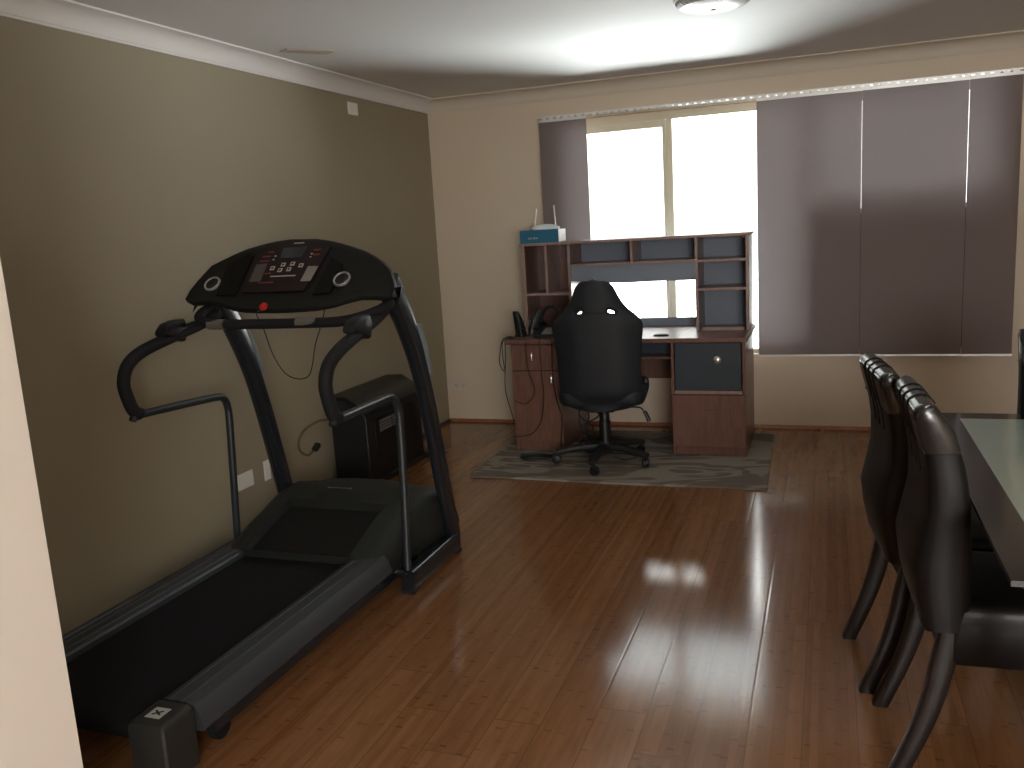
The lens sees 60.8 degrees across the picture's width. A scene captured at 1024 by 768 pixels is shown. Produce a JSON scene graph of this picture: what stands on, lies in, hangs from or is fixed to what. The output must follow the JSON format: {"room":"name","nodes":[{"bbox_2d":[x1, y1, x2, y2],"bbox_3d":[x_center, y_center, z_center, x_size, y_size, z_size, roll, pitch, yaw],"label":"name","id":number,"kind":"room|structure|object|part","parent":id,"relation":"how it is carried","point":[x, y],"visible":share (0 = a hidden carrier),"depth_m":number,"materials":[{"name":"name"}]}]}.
{"room":"dining room","nodes":[
{"label":"dining room","id":0,"kind":"room"},
{"bbox_2d":[0,259,82,767],"bbox_3d":[-1.641,0.026,1.932,1.140,2.400,0.300,0,11,20],"label":"wall partition","id":1,"kind":"structure","parent":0,"point":[38,728],"depth_m":1.89,"materials":[{"name":"beige paint"}]},
{"bbox_2d":[0,16,449,634],"bbox_3d":[-2.037,-0.096,2.733,0.150,2.400,8.760,0,11,20],"label":"wall","id":2,"kind":"structure","parent":0,"point":[128,173],"depth_m":3.86,"materials":[{"name":"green paint"}]},
{"bbox_2d":[0,0,432,113],"bbox_3d":[-1.367,-1.583,4.212,0.090,0.090,4.700,0,11,20],"label":"trim","id":3,"kind":"structure","parent":2,"relation":"attached to","point":[66,15],"depth_m":3.97,"materials":[{"name":"white paint"}]},
{"bbox_2d":[237,469,253,491],"bbox_3d":[-1.348,0.487,4.416,0.009,0.082,0.125,0,11,20],"label":"blank plate","id":4,"kind":"object","parent":2,"relation":"attached to","point":[245,480],"visible":0.9,"depth_m":4.41,"materials":[{"name":"white plastic"}]},
{"bbox_2d":[62,419,450,639],"bbox_3d":[-1.266,0.722,4.635,0.018,0.021,4.682,0,11,20],"label":"baseboard","id":5,"kind":"structure","parent":2,"relation":"attached to","point":[160,582],"depth_m":3.78,"materials":[{"name":"brown wood"}]},
{"bbox_2d":[263,460,270,480],"bbox_3d":[-1.286,0.452,4.587,0.009,0.105,0.050,0,11,20],"label":"blank plate","id":6,"kind":"object","parent":2,"relation":"attached to","point":[266,465],"visible":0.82,"depth_m":4.58,"materials":[{"name":"white plastic"}]},
{"bbox_2d":[298,419,328,455],"bbox_3d":[-1.122,0.308,4.979,0.041,0.180,0.318,1,11,24],"label":"lead","id":7,"kind":"object","parent":2,"relation":"attached to","point":[316,446],"visible":0.97,"depth_m":4.96,"materials":[{"name":"brown plastic"}]},
{"bbox_2d":[347,102,357,115],"bbox_3d":[-0.982,-1.698,5.391,0.013,0.075,0.115,0,11,20],"label":"wall plate","id":8,"kind":"object","parent":2,"relation":"attached to","point":[352,107],"visible":1,"depth_m":5.38,"materials":[{"name":"white plastic"}]},
{"bbox_2d":[72,0,1023,97],"bbox_3d":[0.284,-1.321,1.560,5.300,0.150,8.910,0,11,20],"label":"ceiling","id":9,"kind":"structure","parent":0,"point":[428,48],"depth_m":4.39,"materials":[{"name":"paint"}]},
{"bbox_2d":[280,48,334,54],"bbox_3d":[-1.035,-1.684,4.423,0.263,0.006,0.079,-9,12,-29],"label":"ceiling plate","id":10,"kind":"object","parent":9,"relation":"attached to","point":[287,50],"visible":1,"depth_m":4.41,"materials":[{"name":"beige"}]},
{"bbox_2d":[673,0,749,13],"bbox_3d":[0.884,-1.664,3.834,0.344,0.060,0.344,0,11,20],"label":"ceiling lamp","id":11,"kind":"object","parent":9,"relation":"attached to","point":[687,6],"visible":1,"depth_m":3.80,"materials":[{"name":"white glass"}]},
{"bbox_2d":[77,421,1023,767],"bbox_3d":[0.433,1.159,2.013,5.300,0.100,8.910,0,11,20],"label":"floor","id":12,"kind":"structure","parent":0,"point":[572,624],"depth_m":3.04,"materials":[{"name":"brown wood"}]},
{"bbox_2d":[63,239,461,767],"bbox_3d":[-1.007,0.217,3.271,0.975,1.469,1.935,0,11,20],"label":"treadmill","id":13,"kind":"object","parent":12,"relation":"on","point":[187,655],"visible":0.99,"depth_m":3.42,"materials":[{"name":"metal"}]},
{"bbox_3d":[-1.359,0.836,3.246,0.143,0.095,1.150,0,11,20],"label":"rail","id":14,"kind":"part","parent":13,"relation":"part of","materials":[{"name":"plastic"}]},
{"bbox_3d":[-1.312,0.437,3.640,0.054,0.783,0.514,1,11,22],"label":"handrail","id":15,"kind":"part","parent":13,"relation":"part of","materials":[{"name":"grey metal"}]},
{"bbox_3d":[-1.198,-0.242,3.552,0.080,0.044,0.043,0,11,20],"label":"sensor plate","id":16,"kind":"part","parent":13,"relation":"part of","materials":[{"name":"silver metal"}]},
{"bbox_2d":[216,254,253,295],"bbox_3d":[-1.170,-0.459,3.679,0.115,0.169,0.169,0,11,20],"label":"tray","id":17,"kind":"object","parent":13,"relation":"on","point":[233,276],"depth_m":3.67,"materials":[{"name":"black plastic"}]},
{"bbox_3d":[-0.745,0.839,3.024,0.143,0.095,1.150,0,11,20],"label":"rail","id":18,"kind":"part","parent":13,"relation":"part of","materials":[{"name":"plastic"}]},
{"bbox_3d":[-0.932,-0.487,3.614,0.357,0.205,0.205,0,11,20],"label":"display panel","id":19,"kind":"part","parent":13,"relation":"part of","materials":[{"name":"black plastic"}]},
{"bbox_3d":[-0.869,-0.162,3.515,0.294,0.291,0.053,-2,10,9],"label":"safety cord","id":20,"kind":"part","parent":13,"relation":"part of","materials":[{"name":"black plastic"}]},
{"bbox_3d":[-0.994,0.893,3.298,0.700,0.041,1.270,0,11,20],"label":"deck frame","id":21,"kind":"part","parent":13,"relation":"part of","materials":[{"name":"black paint"}]},
{"bbox_3d":[-0.799,-0.240,3.408,0.090,0.044,0.043,0,11,20],"label":"sensor plate","id":22,"kind":"part","parent":13,"relation":"part of","materials":[{"name":"silver metal"}]},
{"bbox_2d":[312,257,342,294],"bbox_3d":[-0.733,-0.434,3.506,0.085,0.146,0.146,0,11,20],"label":"tray","id":23,"kind":"object","parent":13,"relation":"on","point":[330,273],"depth_m":3.50,"materials":[{"name":"black plastic"}]},
{"bbox_2d":[231,478,458,589],"bbox_3d":[-0.768,0.617,3.918,0.830,0.275,0.730,0,11,20],"label":"hood","id":24,"kind":"object","parent":13,"relation":"attached to","point":[335,521],"depth_m":3.78,"materials":[{"name":"black plastic"}]},
{"bbox_3d":[-0.516,0.439,3.372,0.053,0.784,0.550,0,11,16],"label":"handrail","id":25,"kind":"part","parent":13,"relation":"part of","materials":[{"name":"grey metal"}]},
{"bbox_2d":[332,375,428,479],"bbox_3d":[-0.802,0.277,5.440,0.278,0.552,0.765,0,11,20],"label":"heater","id":26,"kind":"object","parent":12,"relation":"on","point":[365,444],"visible":0.66,"depth_m":5.20,"materials":[{"name":"black metal"}]},
{"bbox_3d":[-0.836,0.060,5.394,0.243,0.106,0.740,0,11,20],"label":"plate","id":27,"kind":"part","parent":26,"relation":"part of","materials":[{"name":"black plastic"}]},
{"bbox_2d":[470,429,773,490],"bbox_3d":[0.741,0.446,5.511,1.745,0.012,1.232,0,11,20],"label":"rug","id":28,"kind":"object","parent":12,"relation":"on","point":[751,472],"visible":0.72,"depth_m":5.22,"materials":[{"name":"grey carpet"}]},
{"bbox_2d":[520,453,557,460],"bbox_3d":[0.212,0.452,5.525,0.322,0.031,0.155,-6,11,-15],"label":"cable","id":29,"kind":"object","parent":28,"relation":"on","point":[527,457],"visible":0.9,"depth_m":5.49,"materials":[{"name":"black plastic"}]},
{"bbox_2d":[578,410,593,443],"bbox_3d":[0.456,0.125,5.753,0.120,0.572,0.208,0,11,20],"label":"cable","id":30,"kind":"object","parent":28,"relation":"on","point":[579,410],"visible":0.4,"depth_m":5.84,"materials":[{"name":"black plastic"}]},
{"bbox_2d":[586,411,589,436],"bbox_3d":[0.507,0.122,5.751,0.056,0.572,0.256,-6,11,-15],"label":"cable","id":31,"kind":"object","parent":28,"relation":"on","point":[587,411],"visible":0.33,"depth_m":5.84,"materials":[{"name":"black plastic"}]},
{"bbox_2d":[580,413,598,436],"bbox_3d":[0.538,0.117,5.769,0.106,0.573,0.325,-9,11,-26],"label":"cable","id":32,"kind":"object","parent":28,"relation":"on","point":[598,413],"visible":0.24,"depth_m":5.84,"materials":[{"name":"black plastic"}]},
{"bbox_2d":[552,279,650,475],"bbox_3d":[0.522,-0.082,5.269,0.635,1.136,0.687,-1,11,13],"label":"office chair","id":33,"kind":"object","parent":28,"relation":"on","point":[598,351],"visible":1,"depth_m":5.04,"materials":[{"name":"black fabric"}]},
{"bbox_3d":[0.410,0.394,5.354,0.269,0.065,0.060,-3,10,5],"label":"arm","id":34,"kind":"part","parent":33,"relation":"part of","materials":[{"name":"black plastic"}]},
{"bbox_3d":[0.534,0.360,5.497,0.060,0.065,0.269,-6,11,-13],"label":"arm","id":35,"kind":"part","parent":33,"relation":"part of","materials":[{"name":"black plastic"}]},
{"bbox_3d":[0.496,-0.219,5.055,0.527,0.789,0.202,-1,11,13],"label":"backrest","id":36,"kind":"part","parent":33,"relation":"part of","materials":[{"name":"black leather"}]},
{"bbox_3d":[0.511,0.417,5.192,0.060,0.065,0.269,1,11,22],"label":"arm","id":37,"kind":"part","parent":33,"relation":"part of","materials":[{"name":"black plastic"}]},
{"bbox_3d":[0.571,0.041,5.357,0.520,0.113,0.520,-1,11,13],"label":"seat","id":38,"kind":"part","parent":33,"relation":"part of","materials":[{"name":"black leather"}]},
{"bbox_3d":[0.712,0.363,5.424,0.269,0.065,0.060,-10,12,-31],"label":"arm","id":39,"kind":"part","parent":33,"relation":"part of","materials":[{"name":"black plastic"}]},
{"bbox_3d":[0.698,0.398,5.235,0.269,0.065,0.060,5,14,40],"label":"arm","id":40,"kind":"part","parent":33,"relation":"part of","materials":[{"name":"black plastic"}]},
{"bbox_3d":[0.771,-0.016,5.008,0.026,0.044,0.043,-1,11,13],"label":"recline knob","id":41,"kind":"part","parent":33,"relation":"part of","materials":[{"name":"black plastic"}]},
{"bbox_2d":[585,450,636,459],"bbox_3d":[0.630,0.440,5.526,0.120,0.006,0.372,-11,13,-37],"label":"cable","id":42,"kind":"object","parent":28,"relation":"on","point":[585,450],"visible":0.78,"depth_m":5.47,"materials":[{"name":"black plastic"}]},
{"bbox_2d":[504,231,755,456],"bbox_3d":[0.774,-0.272,5.681,1.518,1.333,0.667,0,11,20],"label":"computer desk","id":43,"kind":"object","parent":28,"relation":"on","point":[708,357],"visible":0.85,"depth_m":5.63,"materials":[{"name":"brown wood"}]},
{"bbox_2d":[499,337,514,371],"bbox_3d":[-0.028,-0.192,5.664,0.125,0.219,0.041,-13,14,-43],"label":"cable","id":44,"kind":"object","parent":43,"relation":"hanging from","point":[505,337],"visible":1,"depth_m":5.63,"materials":[{"name":"black plastic"}]},
{"bbox_2d":[504,336,516,419],"bbox_3d":[0.006,-0.035,5.739,0.106,0.562,0.049,-8,11,-22],"label":"cable","id":45,"kind":"object","parent":43,"relation":"hanging from","point":[508,336],"visible":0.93,"depth_m":5.74,"materials":[{"name":"black plastic"}]},
{"bbox_2d":[513,311,527,336],"bbox_3d":[0.049,-0.398,5.778,0.063,0.165,0.106,-11,13,-36],"label":"speaker","id":46,"kind":"object","parent":43,"relation":"on","point":[520,330],"visible":1,"depth_m":5.76},
{"bbox_2d":[516,338,534,403],"bbox_3d":[0.082,-0.080,5.638,0.145,0.424,0.065,0,11,20],"label":"cable","id":47,"kind":"object","parent":43,"relation":"hanging from","point":[524,338],"visible":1,"depth_m":5.60,"materials":[{"name":"black plastic"}]},
{"bbox_2d":[513,338,543,437],"bbox_3d":[0.102,0.031,5.653,0.233,0.657,0.065,0,11,20],"label":"cable","id":48,"kind":"object","parent":43,"relation":"hanging from","point":[539,338],"visible":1,"depth_m":5.60,"materials":[{"name":"black plastic"}]},
{"bbox_3d":[0.140,-0.659,6.018,0.018,0.582,0.295,0,11,20],"label":"panel","id":49,"kind":"part","parent":43,"relation":"part of","materials":[{"name":"brown wood"}]},
{"bbox_2d":[527,310,541,335],"bbox_3d":[0.150,-0.407,5.794,0.106,0.165,0.063,-6,11,-12],"label":"speaker","id":50,"kind":"object","parent":43,"relation":"on","point":[537,315],"visible":0.84,"depth_m":5.77},
{"bbox_3d":[0.149,-0.170,5.606,0.320,0.167,0.017,0,11,20],"label":"drawer","id":51,"kind":"part","parent":43,"relation":"part of","materials":[{"name":"brown wood"}]},
{"bbox_3d":[0.168,0.145,5.663,0.320,0.466,0.017,0,11,20],"label":"door","id":52,"kind":"part","parent":43,"relation":"part of","materials":[{"name":"brown wood"}]},
{"bbox_2d":[520,228,565,243],"bbox_3d":[0.209,-0.997,5.883,0.274,0.085,0.210,0,11,20],"label":"box","id":53,"kind":"object","parent":43,"relation":"on","point":[547,235],"visible":1,"depth_m":5.79,"materials":[{"name":"blue"}]},
{"bbox_2d":[531,205,559,229],"bbox_3d":[0.219,-1.113,5.845,0.202,0.155,0.138,0,11,20],"label":"router","id":54,"kind":"object","parent":53,"relation":"on","point":[543,226],"visible":1,"depth_m":5.82,"materials":[{"name":"white plastic"}]},
{"bbox_3d":[0.335,-0.998,5.843,0.002,0.081,0.196,0,11,18],"label":"panel","id":55,"kind":"part","parent":53,"relation":"part of","materials":[{"name":"white cardboard"}]},
{"bbox_2d":[533,320,552,337],"bbox_3d":[0.229,-0.362,5.692,0.150,0.104,0.162,0,11,20],"label":"desk phone","id":56,"kind":"object","parent":43,"relation":"on","point":[542,331],"visible":0.84,"depth_m":5.66,"materials":[{"name":"black plastic"}]},
{"bbox_2d":[527,289,568,295],"bbox_3d":[0.288,-0.626,5.966,0.295,0.016,0.291,0,11,20],"label":"shelf","id":57,"kind":"object","parent":43,"relation":"attached to","point":[530,292],"depth_m":5.89,"materials":[{"name":"brown wood"}]},
{"bbox_2d":[540,305,561,325],"bbox_3d":[0.267,-0.432,5.826,0.164,0.188,0.084,0,11,20],"label":"headphones","id":58,"kind":"object","parent":43,"relation":"on","point":[549,306],"visible":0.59,"depth_m":5.82,"materials":[{"name":"black plastic"}]},
{"bbox_3d":[0.334,-0.686,6.098,0.318,0.582,0.006,0,11,20],"label":"tower panel","id":59,"kind":"part","parent":43,"relation":"part of","materials":[{"name":"brown wood"}]},
{"bbox_2d":[549,338,562,447],"bbox_3d":[0.286,0.077,5.573,0.045,0.736,0.142,-6,11,-15],"label":"cable","id":60,"kind":"object","parent":43,"relation":"hanging from","point":[549,338],"visible":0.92,"depth_m":5.57,"materials":[{"name":"black plastic"}]},
{"bbox_3d":[0.434,-0.657,5.911,0.018,0.582,0.295,0,11,20],"label":"panel","id":61,"kind":"part","parent":43,"relation":"part of","materials":[{"name":"brown wood"}]},
{"bbox_2d":[570,257,694,266],"bbox_3d":[0.813,-0.803,5.740,0.809,0.016,0.291,0,11,20],"label":"shelf","id":62,"kind":"object","parent":43,"relation":"attached to","point":[588,261],"depth_m":5.67,"materials":[{"name":"brown wood"}]},
{"bbox_3d":[0.709,-0.248,5.638,0.700,0.100,0.020,0,11,20],"label":"tray rail","id":63,"kind":"part","parent":43,"relation":"part of","materials":[{"name":"grey laminate"}]},
{"bbox_3d":[0.841,-0.205,6.006,0.704,0.332,0.016,0,11,20],"label":"modesty panel","id":64,"kind":"part","parent":43,"relation":"part of","materials":[{"name":"brown wood"}]},
{"bbox_2d":[641,353,670,358],"bbox_3d":[0.726,-0.198,5.686,0.700,0.016,0.380,0,11,20],"label":"keyboard tray","id":65,"kind":"object","parent":43,"relation":"on","point":[643,355],"depth_m":5.46,"materials":[{"name":"brown wood"}]},
{"bbox_2d":[653,333,668,335],"bbox_3d":[0.923,-0.306,5.408,0.102,0.014,0.064,0,11,20],"label":"computer mouse","id":66,"kind":"object","parent":43,"relation":"on","point":[659,334],"visible":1,"depth_m":5.39,"materials":[{"name":"black plastic"}]},
{"bbox_3d":[1.019,-0.682,5.851,1.138,0.582,0.006,0,11,20],"label":"panel","id":67,"kind":"part","parent":43,"relation":"part of","materials":[{"name":"blue"}]},
{"bbox_3d":[1.212,-0.653,5.630,0.018,0.582,0.295,0,11,20],"label":"panel","id":68,"kind":"part","parent":43,"relation":"part of","materials":[{"name":"brown wood"}]},
{"bbox_3d":[1.176,-0.106,5.250,0.391,0.287,0.011,0,11,20],"label":"drawer","id":69,"kind":"part","parent":43,"relation":"part of","materials":[{"name":"grey laminate"}]},
{"bbox_3d":[1.195,0.224,5.308,0.433,0.323,0.017,0,11,20],"label":"door","id":70,"kind":"part","parent":43,"relation":"part of","materials":[{"name":"brown wood"}]},
{"bbox_3d":[1.217,0.156,5.271,0.090,0.010,0.010,0,11,20],"label":"handle","id":71,"kind":"part","parent":43,"relation":"part of","materials":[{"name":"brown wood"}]},
{"bbox_3d":[1.221,-0.142,5.204,0.048,0.048,0.031,0,11,20],"label":"knob","id":72,"kind":"part","parent":43,"relation":"part of","materials":[{"name":"white metal"}]},
{"bbox_2d":[698,283,745,290],"bbox_3d":[1.358,-0.620,5.580,0.291,0.016,0.291,0,11,20],"label":"shelf","id":73,"kind":"object","parent":43,"relation":"attached to","point":[701,286],"depth_m":5.52,"materials":[{"name":"brown wood"}]},
{"bbox_2d":[698,256,745,261],"bbox_3d":[1.347,-0.795,5.548,0.291,0.016,0.291,0,11,20],"label":"shelf","id":74,"kind":"object","parent":43,"relation":"attached to","point":[700,258],"depth_m":5.46,"materials":[{"name":"brown wood"}]},
{"bbox_3d":[1.503,-0.651,5.525,0.018,0.582,0.295,0,11,20],"label":"panel","id":75,"kind":"part","parent":43,"relation":"part of","materials":[{"name":"brown wood"}]},
{"bbox_2d":[842,352,993,693],"bbox_3d":[1.344,0.416,2.717,0.541,1.000,0.416,-1,11,13],"label":"dining chair","id":76,"kind":"object","parent":12,"relation":"on","point":[884,473],"visible":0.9,"depth_m":2.63,"materials":[{"name":"black leather"}]},
{"bbox_3d":[1.222,0.670,2.981,0.176,0.420,0.040,-1,11,13],"label":"leg","id":77,"kind":"part","parent":76,"relation":"part of","materials":[{"name":"brown wood"}]},
{"bbox_3d":[1.151,-0.010,2.678,0.110,0.119,0.400,-1,11,13],"label":"head panel","id":78,"kind":"part","parent":76,"relation":"part of","materials":[{"name":"black leather"}]},
{"bbox_3d":[1.144,0.737,2.640,0.176,0.420,0.040,-1,11,13],"label":"leg","id":79,"kind":"part","parent":76,"relation":"part of","materials":[{"name":"brown wood"}]},
{"bbox_3d":[1.182,0.273,2.726,0.145,0.456,0.400,-1,11,13],"label":"backrest","id":80,"kind":"part","parent":76,"relation":"part of","materials":[{"name":"black leather"}]},
{"bbox_3d":[1.408,0.497,2.719,0.420,0.163,0.400,-1,11,13],"label":"seat","id":81,"kind":"part","parent":76,"relation":"part of","materials":[{"name":"black leather"}]},
{"bbox_2d":[872,375,1023,767],"bbox_3d":[1.261,0.499,2.288,0.541,1.000,0.416,0,11,17],"label":"dining chair","id":82,"kind":"object","parent":12,"relation":"on","point":[961,595],"visible":1,"depth_m":2.15,"materials":[{"name":"black leather"}]},
{"bbox_3d":[1.154,0.751,2.561,0.176,0.420,0.040,0,11,17],"label":"leg","id":83,"kind":"part","parent":82,"relation":"part of","materials":[{"name":"brown wood"}]},
{"bbox_3d":[1.053,0.818,2.226,0.176,0.420,0.040,0,11,17],"label":"leg","id":84,"kind":"part","parent":82,"relation":"part of","materials":[{"name":"brown wood"}]},
{"bbox_3d":[1.071,0.071,2.260,0.110,0.119,0.400,0,11,17],"label":"head panel","id":85,"kind":"part","parent":82,"relation":"part of","materials":[{"name":"black leather"}]},
{"bbox_3d":[1.102,0.354,2.308,0.145,0.456,0.400,0,11,17],"label":"backrest","id":86,"kind":"part","parent":82,"relation":"part of","materials":[{"name":"black leather"}]},
{"bbox_3d":[1.324,0.581,2.286,0.420,0.163,0.400,0,11,17],"label":"seat","id":87,"kind":"part","parent":82,"relation":"part of","materials":[{"name":"black leather"}]},
{"bbox_2d":[942,413,1023,588],"bbox_3d":[1.639,0.608,2.264,0.888,0.750,1.470,0,11,20],"label":"dining table","id":88,"kind":"object","parent":12,"relation":"on","point":[992,444],"visible":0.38,"depth_m":2.29,"materials":[{"name":"black glass"}]},
{"bbox_2d":[1017,329,1023,413],"bbox_3d":[1.985,0.326,2.998,0.416,1.000,0.541,0,11,20],"label":"dining chair","id":89,"kind":"object","parent":12,"relation":"on","point":[1020,402],"visible":0.2,"depth_m":3.13,"materials":[{"name":"black leather"}]},
{"bbox_3d":[2.028,0.151,3.116,0.400,0.456,0.145,0,11,20],"label":"backrest","id":90,"kind":"part","parent":89,"relation":"part of","materials":[{"name":"black leather"}]},
{"bbox_3d":[2.016,-0.135,3.078,0.400,0.119,0.110,0,11,20],"label":"head panel","id":91,"kind":"part","parent":89,"relation":"part of","materials":[{"name":"black leather"}]},
{"bbox_2d":[427,48,1023,426],"bbox_3d":[1.823,-0.893,5.829,5.000,2.400,0.160,0,11,20],"label":"wall","id":92,"kind":"structure","parent":0,"point":[486,163],"depth_m":6.21,"materials":[{"name":"beige paint"}]},
{"bbox_2d":[453,381,466,389],"bbox_3d":[-0.402,0.011,6.725,0.115,0.073,0.013,0,11,20],"label":"power outlet","id":93,"kind":"object","parent":92,"relation":"attached to","point":[457,385],"visible":1,"depth_m":6.72,"materials":[{"name":"beige plastic"}]},
{"bbox_2d":[538,116,590,240],"bbox_3d":[0.393,-1.010,6.160,0.340,1.671,0.012,0,11,20],"label":"blind","id":94,"kind":"object","parent":92,"relation":"attached to","point":[563,141],"visible":0.48,"depth_m":6.08,"materials":[{"name":"fabric"}]},
{"bbox_2d":[449,418,870,429],"bbox_3d":[1.863,0.292,5.959,5.000,0.021,0.018,0,11,20],"label":"baseboard","id":95,"kind":"structure","parent":92,"relation":"attached to","point":[451,419],"depth_m":6.23,"materials":[{"name":"brown wood"}]},
{"bbox_2d":[428,30,1023,113],"bbox_3d":[1.713,-2.004,5.506,5.000,0.090,0.090,0,11,20],"label":"trim","id":96,"kind":"structure","parent":92,"relation":"attached to","point":[1010,40],"depth_m":5.60,"materials":[{"name":"beige paint"}]},
{"bbox_2d":[586,87,969,351],"bbox_3d":[1.690,-1.027,5.855,2.790,1.670,0.080,0,11,20],"label":"window","id":97,"kind":"structure","parent":92,"relation":"in","point":[661,119],"depth_m":5.98,"materials":[{"name":"beige metal"}]},
{"bbox_3d":[0.747,-1.020,6.185,0.722,1.578,0.027,0,11,20],"label":"sash","id":98,"kind":"part","parent":97,"relation":"part of","materials":[{"name":"beige"}]},
{"bbox_2d":[756,88,861,356],"bbox_3d":[1.909,-1.004,5.630,0.629,1.671,0.014,0,11,20],"label":"blind","id":99,"kind":"object","parent":97,"relation":"attached to","point":[809,145],"visible":1,"depth_m":5.62,"materials":[{"name":"fabric"}]},
{"bbox_3d":[2.496,-0.672,5.649,1.066,0.886,0.006,0,11,20],"label":"pane","id":100,"kind":"part","parent":97,"relation":"part of","materials":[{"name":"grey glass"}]},
{"bbox_2d":[859,76,969,355],"bbox_3d":[2.478,-0.998,5.411,0.589,1.671,0.016,0,11,20],"label":"blind","id":101,"kind":"object","parent":97,"relation":"attached to","point":[915,134],"visible":1,"depth_m":5.41,"materials":[{"name":"fabric"}]},
{"bbox_2d":[537,67,1023,119],"bbox_3d":[1.583,-1.837,5.590,2.970,0.019,0.085,0,11,20],"label":"track","id":102,"kind":"object","parent":92,"relation":"attached to","point":[1021,68],"visible":1,"depth_m":5.49,"materials":[{"name":"white metal"}]},
{"bbox_2d":[961,71,1023,355],"bbox_3d":[2.883,-0.994,5.254,0.277,1.671,0.014,0,11,20],"label":"blind","id":103,"kind":"object","parent":92,"relation":"attached to","point":[996,100],"visible":1,"depth_m":5.25,"materials":[{"name":"fabric"}]}
]}

